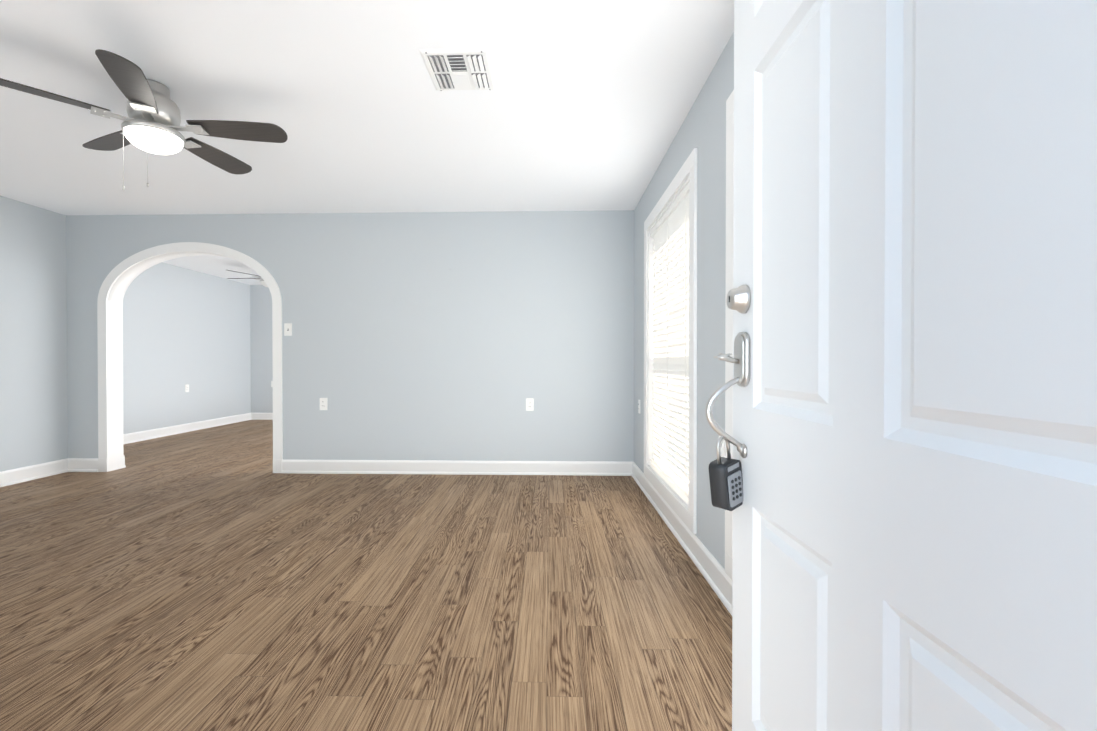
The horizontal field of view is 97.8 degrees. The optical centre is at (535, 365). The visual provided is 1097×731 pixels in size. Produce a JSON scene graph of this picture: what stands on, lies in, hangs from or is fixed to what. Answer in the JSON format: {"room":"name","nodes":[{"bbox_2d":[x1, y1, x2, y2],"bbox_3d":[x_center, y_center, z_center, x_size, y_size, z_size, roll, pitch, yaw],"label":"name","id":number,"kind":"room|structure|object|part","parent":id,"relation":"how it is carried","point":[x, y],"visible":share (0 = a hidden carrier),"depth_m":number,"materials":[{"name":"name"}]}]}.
{"room":"empty living room","nodes":[
{"label":"empty living room","id":0,"kind":"room"},
{"bbox_2d":[0,196,67,471],"bbox_3d":[-4.615,-0.193,2.468,0.160,2.440,4.525,0,0,2],"label":"wall","id":1,"kind":"structure","parent":0,"point":[33,361],"depth_m":4.26,"materials":[{"name":"grey paint"}]},
{"bbox_2d":[0,458,67,486],"bbox_3d":[-4.522,0.965,2.474,0.026,0.125,4.205,0,0,2],"label":"baseboard","id":2,"kind":"structure","parent":1,"relation":"attached to","point":[25,474],"depth_m":4.25,"materials":[{"name":"white paint"}]},
{"bbox_2d":[123,262,250,433],"bbox_3d":[-5.312,-0.225,6.720,0.160,2.440,4.255,0,0,2],"label":"wall","id":3,"kind":"structure","parent":0,"point":[182,327],"depth_m":7.09,"materials":[{"name":"grey paint"}]},
{"bbox_2d":[123,413,250,443],"bbox_3d":[-5.219,0.933,6.726,0.026,0.125,3.935,0,0,2],"label":"baseboard","id":4,"kind":"structure","parent":3,"relation":"attached to","point":[157,433],"depth_m":7.04,"materials":[{"name":"white paint"}]},
{"bbox_2d":[185,384,188,391],"bbox_3d":[-5.215,0.342,7.159,0.009,0.116,0.072,0,0,2],"label":"outlet","id":5,"kind":"object","parent":3,"relation":"attached to","point":[187,388],"visible":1,"depth_m":7.16,"materials":[{"name":"white plastic"}]},
{"bbox_2d":[250,285,272,412],"bbox_3d":[-2.074,-0.240,8.675,6.520,2.440,0.160,0,0,2],"label":"wall","id":6,"kind":"structure","parent":0,"point":[261,358],"depth_m":8.68,"materials":[{"name":"grey paint"}]},
{"bbox_2d":[251,413,272,419],"bbox_3d":[-2.727,0.918,8.610,4.900,0.125,0.026,0,0,2],"label":"baseboard","id":7,"kind":"structure","parent":6,"relation":"attached to","point":[261,416],"depth_m":8.67,"materials":[{"name":"white paint"}]},
{"bbox_2d":[66,210,633,470],"bbox_3d":[-2.192,-0.209,4.582,6.520,2.440,0.160,0,0,2],"label":"wall","id":8,"kind":"structure","parent":0,"point":[403,342],"depth_m":4.47,"materials":[{"name":"grey paint"}]},
{"bbox_2d":[68,458,97,471],"bbox_3d":[-4.317,0.949,4.559,0.315,0.125,0.026,0,0,2],"label":"baseboard","id":9,"kind":"structure","parent":8,"relation":"attached to","point":[82,464],"depth_m":4.56,"materials":[{"name":"white paint"}]},
{"bbox_2d":[97,242,282,472],"bbox_3d":[-3.274,-0.076,4.524,1.772,2.175,0.019,0,0,2],"label":"trim","id":10,"kind":"structure","parent":8,"relation":"attached to","point":[120,269],"depth_m":4.51,"materials":[{"name":"white paint"}]},
{"bbox_2d":[284,323,291,335],"bbox_3d":[-2.330,-0.338,4.494,0.072,0.116,0.022,0,0,2],"label":"light switch","id":11,"kind":"object","parent":8,"relation":"attached to","point":[287,329],"visible":1,"depth_m":4.50,"materials":[{"name":"white plastic"}]},
{"bbox_2d":[320,398,326,409],"bbox_3d":[-1.995,0.362,4.496,0.072,0.116,0.009,0,0,2],"label":"electrical outlet","id":12,"kind":"object","parent":8,"relation":"attached to","point":[323,403],"visible":1,"depth_m":4.49,"materials":[{"name":"white plastic"}]},
{"bbox_2d":[281,460,632,475],"bbox_3d":[-0.742,0.950,4.455,3.293,0.125,0.026,0,0,2],"label":"baseboard","id":13,"kind":"structure","parent":8,"relation":"attached to","point":[591,468],"depth_m":4.45,"materials":[{"name":"white paint"}]},
{"bbox_2d":[526,398,533,410],"bbox_3d":[-0.056,0.362,4.440,0.072,0.116,0.009,0,0,2],"label":"electrical outlet","id":14,"kind":"object","parent":8,"relation":"attached to","point":[529,404],"visible":1,"depth_m":4.44,"materials":[{"name":"white plastic"}]},
{"bbox_2d":[0,420,731,730],"bbox_3d":[-2.222,1.044,3.587,6.520,0.050,10.360,0,0,2],"label":"floor","id":15,"kind":"structure","parent":0,"point":[222,578],"depth_m":2.07,"materials":[{"name":"brown wood"}]},
{"bbox_2d":[0,0,733,284],"bbox_3d":[-2.196,-1.453,4.437,6.520,0.050,8.620,0,0,2],"label":"ceiling","id":16,"kind":"structure","parent":0,"point":[585,105],"depth_m":2.56,"materials":[{"name":"white paint"}]},
{"bbox_2d":[0,49,287,190],"bbox_3d":[-1.909,-1.129,2.452,1.190,0.566,1.178,0,0,2],"label":"fan","id":17,"kind":"object","parent":16,"relation":"hanging from","point":[151,123],"visible":1,"depth_m":2.38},
{"bbox_3d":[-1.930,-1.119,2.421,0.240,0.075,0.240,0,0,2],"label":"lamp shade","id":18,"kind":"part","parent":17,"relation":"part of","materials":[{"name":"white glass"}]},
{"bbox_2d":[227,270,263,280],"bbox_3d":[-3.841,-1.316,6.846,1.162,0.257,1.196,0,0,2],"label":"fan","id":19,"kind":"object","parent":16,"relation":"hanging from","point":[240,278],"depth_m":6.80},
{"bbox_2d":[419,48,495,90],"bbox_3d":[-0.363,-1.401,2.291,0.310,0.020,0.320,0,0,2],"label":"ceiling vent","id":20,"kind":"object","parent":16,"relation":"in","point":[460,69],"visible":1,"depth_m":2.26,"materials":[{"name":"white metal"}]},
{"bbox_2d":[668,390,688,475],"bbox_3d":[1.018,-0.131,3.184,0.004,1.811,1.116,0,0,2],"label":"sky","id":21,"kind":"structure","parent":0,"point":[676,444],"depth_m":3.44,"materials":[{"name":"white"}]},
{"bbox_2d":[634,32,733,568],"bbox_3d":[0.923,-0.192,2.308,0.160,2.440,4.525,0,0,2],"label":"wall","id":22,"kind":"structure","parent":0,"point":[702,129],"depth_m":2.37,"materials":[{"name":"grey paint"}]},
{"bbox_2d":[644,148,697,533],"bbox_3d":[0.939,-0.131,3.186,0.178,2.035,1.340,0,0,2],"label":"window","id":23,"kind":"structure","parent":22,"relation":"in","point":[681,504],"depth_m":2.86,"materials":[{"name":"white paint"}]},
{"bbox_2d":[650,183,688,498],"bbox_3d":[0.903,-0.143,3.187,0.056,1.787,1.108,0,0,2],"label":"window blind","id":24,"kind":"object","parent":23,"relation":"attached to","point":[669,233],"visible":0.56,"depth_m":3.15,"materials":[{"name":"white plastic"}]},
{"bbox_3d":[0.983,-0.131,3.185,0.060,1.815,1.120,0,0,2],"label":"window sash","id":25,"kind":"part","parent":23,"relation":"part of","materials":[{"name":"white"}]},
{"bbox_2d":[631,462,731,614],"bbox_3d":[0.830,0.966,2.320,0.026,0.125,4.205,0,0,2],"label":"baseboard","id":26,"kind":"structure","parent":22,"relation":"attached to","point":[711,569],"depth_m":2.56,"materials":[{"name":"white paint"}]},
{"bbox_2d":[725,90,733,579],"bbox_3d":[0.888,-0.117,1.397,0.178,2.035,1.340,0,0,2],"label":"window","id":27,"kind":"structure","parent":22,"relation":"in","point":[729,311],"depth_m":2.02,"materials":[{"name":"white paint"}]},
{"bbox_3d":[-0.027,0.000,0.153,0.995,2.090,0.159,0,0,2],"label":"door frame","id":28,"kind":"structure","parent":0,"visible":0},
{"bbox_2d":[705,0,1096,730],"bbox_3d":[0.472,0.012,0.698,0.188,2.033,0.946,0,0,2],"label":"door","id":29,"kind":"structure","parent":28,"relation":"attached to","point":[916,396],"depth_m":0.59,"materials":[{"name":"white paint"}]},
{"bbox_2d":[709,436,742,510],"bbox_3d":[0.443,0.246,1.107,0.078,0.168,0.047,0,1,-36],"label":"lockbox","id":30,"kind":"object","parent":29,"relation":"hanging from","point":[726,481],"depth_m":1.09,"materials":[{"name":"grey plastic"}]},
{"bbox_3d":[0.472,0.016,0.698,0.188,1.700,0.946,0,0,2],"label":"door hardware","id":31,"kind":"part","parent":29,"relation":"part of","materials":[{"name":"silver metal"}]}
]}

